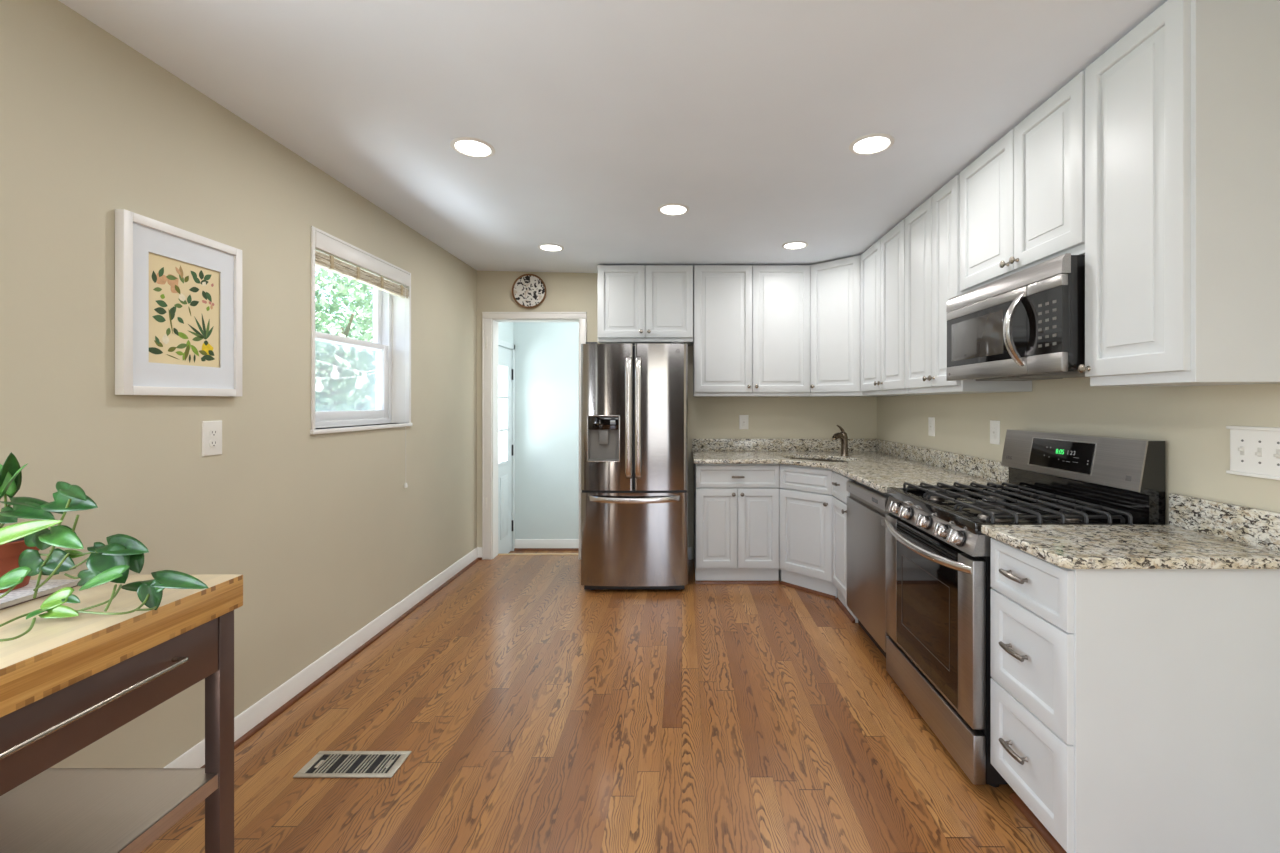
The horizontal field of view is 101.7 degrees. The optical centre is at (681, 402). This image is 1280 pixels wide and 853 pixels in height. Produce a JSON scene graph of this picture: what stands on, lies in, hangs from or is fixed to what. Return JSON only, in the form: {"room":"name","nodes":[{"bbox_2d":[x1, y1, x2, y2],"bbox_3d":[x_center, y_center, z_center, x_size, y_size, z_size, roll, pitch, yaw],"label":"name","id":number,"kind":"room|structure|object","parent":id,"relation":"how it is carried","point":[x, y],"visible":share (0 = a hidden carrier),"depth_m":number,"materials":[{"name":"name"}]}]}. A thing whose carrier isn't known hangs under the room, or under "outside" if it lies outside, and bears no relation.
{"room":"kitchen","nodes":[
{"label":"kitchen","id":0,"kind":"room"},
{"bbox_2d":[0,0,512,767],"bbox_3d":[-1.835,0.165,3.100,0.200,2.690,4.500,0,0,0],"label":"wall","id":1,"kind":"structure","parent":0,"point":[324,533],"depth_m":1.92,"materials":[{"name":"beige paint"}]},
{"bbox_2d":[115,209,241,396],"bbox_3d":[-1.719,-0.309,1.803,0.028,0.568,0.430,0,0,0],"label":"picture frame","id":2,"kind":"object","parent":1,"relation":"attached to","point":[178,292],"visible":1,"depth_m":1.76,"materials":[{"name":"white wood"}]},
{"bbox_2d":[149,252,219,367],"bbox_3d":[-1.727,-0.309,1.803,0.011,0.376,0.282,0,0,0],"label":"print","id":3,"kind":"object","parent":2,"relation":"attached to","point":[184,289],"depth_m":1.80},
{"bbox_2d":[202,421,221,456],"bbox_3d":[-1.731,0.130,1.918,0.009,0.128,0.080,0,0,0],"label":"wall outlet","id":4,"kind":"object","parent":1,"relation":"attached to","point":[211,430],"visible":1,"depth_m":1.91,"materials":[{"name":"white plastic"}]},
{"bbox_2d":[209,429,217,436],"bbox_3d":[-1.727,0.111,1.918,0.002,0.025,0.033,0,0,0],"label":"receptacle","id":5,"kind":"object","parent":4,"relation":"attached to","point":[212,432],"depth_m":1.92,"materials":[{"name":"white plastic"}]},
{"bbox_2d":[209,440,217,446],"bbox_3d":[-1.727,0.149,1.918,0.002,0.025,0.033,0,0,0],"label":"receptacle","id":6,"kind":"object","parent":4,"relation":"attached to","point":[212,443],"depth_m":1.92,"materials":[{"name":"white plastic"}]},
{"bbox_2d":[201,557,481,767],"bbox_3d":[-1.704,1.312,1.843,0.035,0.017,5.086,0,0,0],"label":"trim","id":7,"kind":"structure","parent":1,"relation":"attached to","point":[246,736],"depth_m":2.56,"materials":[{"name":"wood"}]},
{"bbox_2d":[310,226,411,434],"bbox_3d":[-1.827,-0.340,2.873,0.216,0.976,0.895,0,0,0],"label":"window","id":8,"kind":"structure","parent":1,"relation":"in","point":[388,343],"depth_m":3.25,"materials":[{"name":"white paint"}]},
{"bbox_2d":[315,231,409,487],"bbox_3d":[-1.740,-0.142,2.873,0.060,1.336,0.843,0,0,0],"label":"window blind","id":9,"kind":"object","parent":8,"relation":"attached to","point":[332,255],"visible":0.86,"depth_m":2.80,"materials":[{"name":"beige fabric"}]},
{"bbox_2d":[498,339,514,552],"bbox_3d":[-1.748,0.455,4.938,0.063,2.110,0.816,0,0,0],"label":"door","id":10,"kind":"structure","parent":1,"relation":"in","point":[506,357],"depth_m":5.16,"materials":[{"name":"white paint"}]},
{"bbox_2d":[315,360,374,391],"bbox_3d":[-3.000,0.519,5.107,0.066,2.801,2.728,0,0,0],"label":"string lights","id":11,"kind":"object","parent":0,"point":[361,380],"visible":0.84,"depth_m":4.50},
{"bbox_2d":[509,551,578,552],"bbox_3d":[-0.818,1.560,4.990,2.235,0.100,0.920,0,0,0],"label":"floor","id":12,"kind":"structure","parent":0,"point":[510,551],"depth_m":5.25,"materials":[{"name":"brown wood"}]},
{"bbox_2d":[513,322,578,538],"bbox_3d":[-0.818,0.165,5.400,2.235,2.690,0.100,0,0,0],"label":"wall","id":13,"kind":"structure","parent":0,"point":[546,353],"depth_m":5.35,"materials":[{"name":"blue paint"}]},
{"bbox_2d":[514,548,578,550],"bbox_3d":[-0.718,1.500,5.326,2.035,0.020,0.020,0,0,0],"label":"trim","id":14,"kind":"structure","parent":13,"relation":"attached to","point":[515,549],"depth_m":5.32,"materials":[{"name":"wood"}]},
{"bbox_2d":[515,539,578,547],"bbox_3d":[-0.718,1.455,5.343,2.035,0.110,0.014,0,0,0],"label":"baseboard","id":15,"kind":"structure","parent":13,"relation":"attached to","point":[519,543],"depth_m":5.34,"materials":[{"name":"white paint"}]},
{"bbox_2d":[141,555,1054,852],"bbox_3d":[-0.043,1.370,0.565,3.785,0.100,7.930,0,0,0],"label":"floor","id":16,"kind":"structure","parent":0,"point":[536,710],"depth_m":2.05,"materials":[{"name":"brown wood"}]},
{"bbox_2d":[0,574,242,852],"bbox_3d":[-1.387,0.870,0.678,0.672,0.900,1.197,0,0,0],"label":"kitchen cart","id":17,"kind":"object","parent":16,"relation":"on","point":[66,684],"visible":1,"depth_m":1.07,"materials":[{"name":"brown wood"}]},
{"bbox_2d":[0,579,80,609],"bbox_3d":[-1.488,0.413,1.055,0.216,0.013,0.280,0,0,-2],"label":"magazine","id":18,"kind":"object","parent":17,"relation":"on","point":[24,594],"visible":0.6,"depth_m":1.13,"materials":[{"name":"white paper"}]},
{"bbox_2d":[0,540,39,592],"bbox_3d":[-1.500,0.351,1.130,0.156,0.108,0.156,0,0,0],"label":"pot","id":19,"kind":"object","parent":18,"relation":"on","point":[12,556],"depth_m":1.11,"materials":[{"name":"ceramic"}]},
{"bbox_2d":[0,452,207,641],"bbox_3d":[-1.290,0.265,1.039,0.608,0.318,0.232,0,0,15],"label":"pothos","id":20,"kind":"object","parent":17,"relation":"on","point":[20,543],"visible":1,"depth_m":1.09,"materials":[{"name":"plant"}]},
{"bbox_2d":[0,768,217,852],"bbox_3d":[-1.401,0.887,0.667,0.623,0.034,1.143,0,0,0],"label":"shelf","id":21,"kind":"object","parent":17,"relation":"attached to","point":[57,810],"depth_m":1.12,"materials":[{"name":"metal"}]},
{"bbox_2d":[0,574,242,717],"bbox_3d":[-1.399,0.459,0.678,0.647,0.078,1.197,0,0,0],"label":"countertop","id":22,"kind":"structure","parent":17,"relation":"on","point":[56,654],"depth_m":1.00,"materials":[{"name":"brown wood"}]},
{"bbox_2d":[293,751,411,777],"bbox_3d":[-1.195,1.317,1.897,0.348,0.006,0.136,0,0,0],"label":"floor vent","id":23,"kind":"object","parent":16,"relation":"in","point":[325,764],"visible":1,"depth_m":1.89,"materials":[{"name":"metal"}]},
{"bbox_2d":[581,342,687,589],"bbox_3d":[-0.332,0.448,3.950,0.746,1.745,0.811,0,0,0],"label":"refrigerator","id":24,"kind":"object","parent":16,"relation":"on","point":[634,399],"visible":1,"depth_m":3.61,"materials":[{"name":"grey metal"}]},
{"bbox_2d":[694,464,778,583],"bbox_3d":[0.404,0.878,4.067,0.609,0.884,0.663,0,0,0],"label":"base cabinet","id":25,"kind":"object","parent":16,"relation":"on","point":[736,506],"visible":0.99,"depth_m":3.77,"materials":[{"name":"white paint"}]},
{"bbox_2d":[779,464,837,599],"bbox_3d":[1.178,0.878,3.936,0.941,0.884,0.923,0,0,0],"label":"base cabinet","id":26,"kind":"object","parent":16,"relation":"on","point":[805,492],"visible":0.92,"depth_m":3.62,"materials":[{"name":"white paint"}]},
{"bbox_2d":[692,439,1008,492],"bbox_3d":[0.867,0.369,3.458,1.563,0.134,1.879,0,0,0],"label":"countertop","id":27,"kind":"structure","parent":26,"relation":"on","point":[878,464],"depth_m":3.70,"materials":[{"name":"stone"}]},
{"bbox_2d":[794,458,846,461],"bbox_3d":[1.015,0.516,3.845,0.570,0.156,0.390,0,0,44],"label":"sink","id":28,"kind":"object","parent":27,"relation":"in","point":[794,458],"visible":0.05,"depth_m":4.04,"materials":[{"name":"silver metal"}]},
{"bbox_2d":[832,425,848,455],"bbox_3d":[1.208,0.286,3.968,0.165,0.240,0.060,0,0,-37],"label":"faucet","id":29,"kind":"object","parent":27,"relation":"on","point":[842,435],"visible":1,"depth_m":3.97,"materials":[{"name":"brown metal"}]},
{"bbox_2d":[832,471,857,622],"bbox_3d":[1.307,0.878,3.302,0.683,0.884,0.361,0,0,0],"label":"base cabinet","id":30,"kind":"object","parent":16,"relation":"on","point":[839,498],"visible":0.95,"depth_m":3.30,"materials":[{"name":"white paint"}]},
{"bbox_2d":[846,479,890,657],"bbox_3d":[1.284,0.881,2.818,0.601,0.878,0.592,0,0,0],"label":"dishwasher","id":31,"kind":"object","parent":16,"relation":"on","point":[866,513],"visible":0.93,"depth_m":2.78,"materials":[{"name":"grey metal"}]},
{"bbox_2d":[885,429,1164,786],"bbox_3d":[1.280,0.724,2.135,0.704,1.192,0.761,0,0,0],"label":"gas range","id":32,"kind":"object","parent":16,"relation":"on","point":[938,556],"visible":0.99,"depth_m":1.97,"materials":[{"name":"silver metal"}]},
{"bbox_2d":[885,514,1007,783],"bbox_3d":[1.274,0.869,2.135,0.692,0.842,0.757,0,0,0],"label":"oven","id":33,"kind":"object","parent":32,"relation":"in","point":[938,568],"depth_m":1.94,"materials":[{"name":"metal"}]},
{"bbox_2d":[887,482,1148,534],"bbox_3d":[1.284,0.411,2.135,0.591,0.070,0.761,0,0,0],"label":"cooktop","id":34,"kind":"object","parent":32,"relation":"in","point":[963,508],"depth_m":2.00,"materials":[{"name":"metal"}]},
{"bbox_2d":[991,537,1279,852],"bbox_3d":[1.322,0.878,1.563,0.653,0.884,0.354,0,0,0],"label":"base cabinet","id":35,"kind":"object","parent":16,"relation":"on","point":[1133,710],"visible":1,"depth_m":1.39,"materials":[{"name":"white paint"}]},
{"bbox_2d":[981,493,1279,568],"bbox_3d":[1.324,0.369,1.549,0.648,0.134,0.378,0,0,0],"label":"countertop","id":36,"kind":"structure","parent":35,"relation":"on","point":[1200,533],"depth_m":1.50,"materials":[{"name":"stone"}]},
{"bbox_2d":[58,0,1166,272],"bbox_3d":[-0.050,-1.166,0.560,3.800,0.148,7.920,0,0,0],"label":"ceiling","id":37,"kind":"structure","parent":0,"point":[597,116],"depth_m":1.88,"materials":[{"name":"paint"}]},
{"bbox_2d":[450,137,494,157],"bbox_3d":[-0.900,-1.097,2.240,0.180,0.006,0.180,0,0,0],"label":"recessed light","id":38,"kind":"object","parent":37,"relation":"in","point":[468,146],"visible":1,"depth_m":2.23,"materials":[{"name":"white paint"}]},
{"bbox_2d":[538,244,563,251],"bbox_3d":[-0.927,-1.098,3.680,0.180,0.006,0.180,0,0,0],"label":"recessed light","id":39,"kind":"object","parent":37,"relation":"in","point":[546,247],"visible":1,"depth_m":3.67,"materials":[{"name":"white"}]},
{"bbox_2d":[658,203,688,215],"bbox_3d":[-0.048,-1.090,2.935,0.180,0.006,0.180,0,0,0],"label":"recessed light","id":40,"kind":"object","parent":37,"relation":"in","point":[673,209],"visible":1,"depth_m":2.93,"materials":[{"name":"white"}]},
{"bbox_2d":[782,241,807,249],"bbox_3d":[0.782,-1.089,3.600,0.180,0.006,0.180,0,0,0],"label":"recessed light","id":41,"kind":"object","parent":37,"relation":"in","point":[793,245],"visible":1,"depth_m":3.59,"materials":[{"name":"white"}]},
{"bbox_2d":[849,133,893,154],"bbox_3d":[0.800,-1.089,2.195,0.180,0.006,0.180,0,0,0],"label":"recessed light","id":42,"kind":"object","parent":37,"relation":"in","point":[875,143],"visible":1,"depth_m":2.19,"materials":[{"name":"white"}]},
{"bbox_2d":[477,271,876,558],"bbox_3d":[-0.068,0.070,4.460,3.735,2.500,0.120,0,0,0],"label":"wall","id":43,"kind":"structure","parent":0,"point":[708,417],"depth_m":4.40,"materials":[{"name":"beige paint"}]},
{"bbox_2d":[512,274,545,307],"bbox_3d":[-1.286,-0.942,4.383,0.292,0.292,0.033,0,0,0],"label":"wall clock","id":44,"kind":"object","parent":43,"relation":"attached to","point":[528,290],"visible":1,"depth_m":4.38,"materials":[{"name":"white"}]},
{"bbox_2d":[482,312,586,559],"bbox_3d":[-1.245,0.276,4.454,0.878,2.088,0.152,0,0,0],"label":"trim","id":45,"kind":"structure","parent":43,"relation":"attached to","point":[490,320],"depth_m":4.38,"materials":[{"name":"white paint"}]},
{"bbox_2d":[498,553,578,554],"bbox_3d":[-1.237,1.327,4.530,0.750,0.026,0.030,0,0,0],"label":"trim","id":46,"kind":"structure","parent":43,"relation":"attached to","point":[498,553],"depth_m":4.53,"materials":[{"name":"brown wood"}]},
{"bbox_2d":[477,547,690,558],"bbox_3d":[-0.828,1.270,4.393,1.815,0.100,0.014,0,0,0],"label":"baseboard","id":47,"kind":"structure","parent":43,"relation":"attached to","point":[479,548],"depth_m":4.39,"materials":[{"name":"white paint"}]},
{"bbox_2d":[597,265,692,345],"bbox_3d":[-0.288,-0.784,4.221,0.754,0.602,0.353,0,0,0],"label":"upper cabinet","id":48,"kind":"object","parent":43,"relation":"attached to","point":[645,304],"visible":1,"depth_m":4.08,"materials":[{"name":"white paint"}]},
{"bbox_2d":[739,415,747,428],"bbox_3d":[0.523,0.162,4.396,0.078,0.122,0.009,0,0,0],"label":"wall outlet","id":49,"kind":"object","parent":43,"relation":"attached to","point":[743,419],"visible":1,"depth_m":4.39,"materials":[{"name":"white plastic"}]},
{"bbox_2d":[693,265,809,396],"bbox_3d":[0.551,-0.570,4.221,0.914,1.031,0.353,0,0,0],"label":"upper cabinet","id":50,"kind":"object","parent":43,"relation":"attached to","point":[751,323],"visible":1,"depth_m":4.08,"materials":[{"name":"white paint"}]},
{"bbox_2d":[692,439,874,450],"bbox_3d":[0.867,0.354,4.387,1.563,0.104,0.022,0,0,0],"label":"backsplash","id":51,"kind":"structure","parent":43,"relation":"attached to","point":[697,444],"depth_m":4.38,"materials":[{"name":"stone"}]},
{"bbox_2d":[803,255,879,396],"bbox_3d":[1.323,-0.570,4.098,0.650,1.031,0.601,0,0,0],"label":"upper cabinet","id":52,"kind":"object","parent":43,"relation":"attached to","point":[835,284],"visible":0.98,"depth_m":3.93,"materials":[{"name":"white paint"}]},
{"bbox_2d":[877,377,1279,524],"bbox_3d":[1.725,0.070,0.500,0.150,2.500,7.800,0,0,0],"label":"wall","id":53,"kind":"structure","parent":0,"point":[1192,421],"depth_m":1.91,"materials":[{"name":"beige paint"}]},
{"bbox_2d":[860,219,940,395],"bbox_3d":[1.459,-0.570,3.421,0.378,1.031,0.754,0,0,0],"label":"upper cabinet","id":54,"kind":"object","parent":53,"relation":"attached to","point":[882,265],"visible":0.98,"depth_m":3.35,"materials":[{"name":"white paint"}]},
{"bbox_2d":[928,417,934,435],"bbox_3d":[1.646,0.156,3.433,0.009,0.124,0.080,0,0,0],"label":"wall outlet","id":55,"kind":"object","parent":53,"relation":"attached to","point":[931,420],"visible":1,"depth_m":3.42,"materials":[{"name":"white plastic"}]},
{"bbox_2d":[875,439,1008,482],"bbox_3d":[1.637,0.354,3.447,0.022,0.104,1.856,0,0,0],"label":"backsplash","id":56,"kind":"structure","parent":53,"relation":"attached to","point":[989,469],"depth_m":3.16,"materials":[{"name":"stone"}]},
{"bbox_2d":[905,174,1031,393],"bbox_3d":[1.459,-0.570,2.743,0.378,1.031,0.593,0,0,0],"label":"upper cabinet","id":57,"kind":"object","parent":53,"relation":"attached to","point":[932,230],"visible":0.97,"depth_m":2.69,"materials":[{"name":"white paint"}]},
{"bbox_2d":[990,420,999,444],"bbox_3d":[1.646,0.155,2.739,0.009,0.124,0.080,0,0,0],"label":"wall outlet","id":58,"kind":"object","parent":53,"relation":"attached to","point":[994,425],"visible":1,"depth_m":2.73,"materials":[{"name":"white plastic"}]},
{"bbox_2d":[960,70,1084,292],"bbox_3d":[1.459,-0.789,2.064,0.378,0.592,0.754,0,0,0],"label":"upper cabinet","id":59,"kind":"object","parent":53,"relation":"attached to","point":[1022,200],"visible":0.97,"depth_m":1.96,"materials":[{"name":"white paint"}]},
{"bbox_2d":[946,253,1084,380],"bbox_3d":[1.415,-0.294,2.069,0.462,0.390,0.742,0,0,0],"label":"microwave","id":60,"kind":"object","parent":59,"relation":"attached to","point":[1028,324],"visible":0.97,"depth_m":1.89,"materials":[{"name":"silver metal"}]},
{"bbox_2d":[1077,0,1279,385],"bbox_3d":[1.459,-0.570,1.510,0.378,1.031,0.346,0,0,0],"label":"upper cabinet","id":61,"kind":"object","parent":53,"relation":"attached to","point":[1182,112],"visible":1,"depth_m":1.35,"materials":[{"name":"white paint"}]},
{"bbox_2d":[1169,493,1279,551],"bbox_3d":[1.637,0.354,1.549,0.022,0.104,0.378,0,0,0],"label":"backsplash","id":62,"kind":"structure","parent":53,"relation":"attached to","point":[1243,524],"depth_m":1.55,"materials":[{"name":"stone"}]},
{"bbox_2d":[1226,426,1279,479],"bbox_3d":[1.641,0.140,1.478,0.019,0.144,0.176,0,0,0],"label":"switch plate","id":63,"kind":"object","parent":53,"relation":"attached to","point":[1254,451],"visible":1,"depth_m":1.49,"materials":[{"name":"white plastic"}]},
{"bbox_3d":[-1.835,0.070,-1.275,0.200,2.500,4.250,0,0,0],"label":"wall","id":64,"kind":"structure","parent":0,"visible":0},
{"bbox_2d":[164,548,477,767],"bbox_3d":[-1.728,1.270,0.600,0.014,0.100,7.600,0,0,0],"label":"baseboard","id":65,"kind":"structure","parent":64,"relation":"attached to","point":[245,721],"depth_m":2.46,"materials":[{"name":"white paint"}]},
{"label":"outside","id":66,"kind":"structure","parent":0,"visible":0},
{"bbox_3d":[-15.968,1.970,15.000,28.065,0.100,50.000,0,0,0],"label":"ground","id":67,"kind":"structure","parent":66,"visible":0},
{"bbox_2d":[315,265,375,410],"bbox_3d":[-4.921,-0.550,7.402,3.843,4.958,3.830,0,0,0],"label":"tree","id":68,"kind":"object","parent":67,"relation":"on","point":[334,400],"visible":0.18,"depth_m":6.77,"materials":[{"name":"green plant"}]},
{"bbox_2d":[315,304,375,410],"bbox_3d":[-7.605,-0.011,12.312,4.710,4.647,4.697,0,0,0],"label":"tree","id":69,"kind":"object","parent":67,"relation":"on","point":[319,319],"visible":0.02,"depth_m":11.28,"materials":[{"name":"green plant"}]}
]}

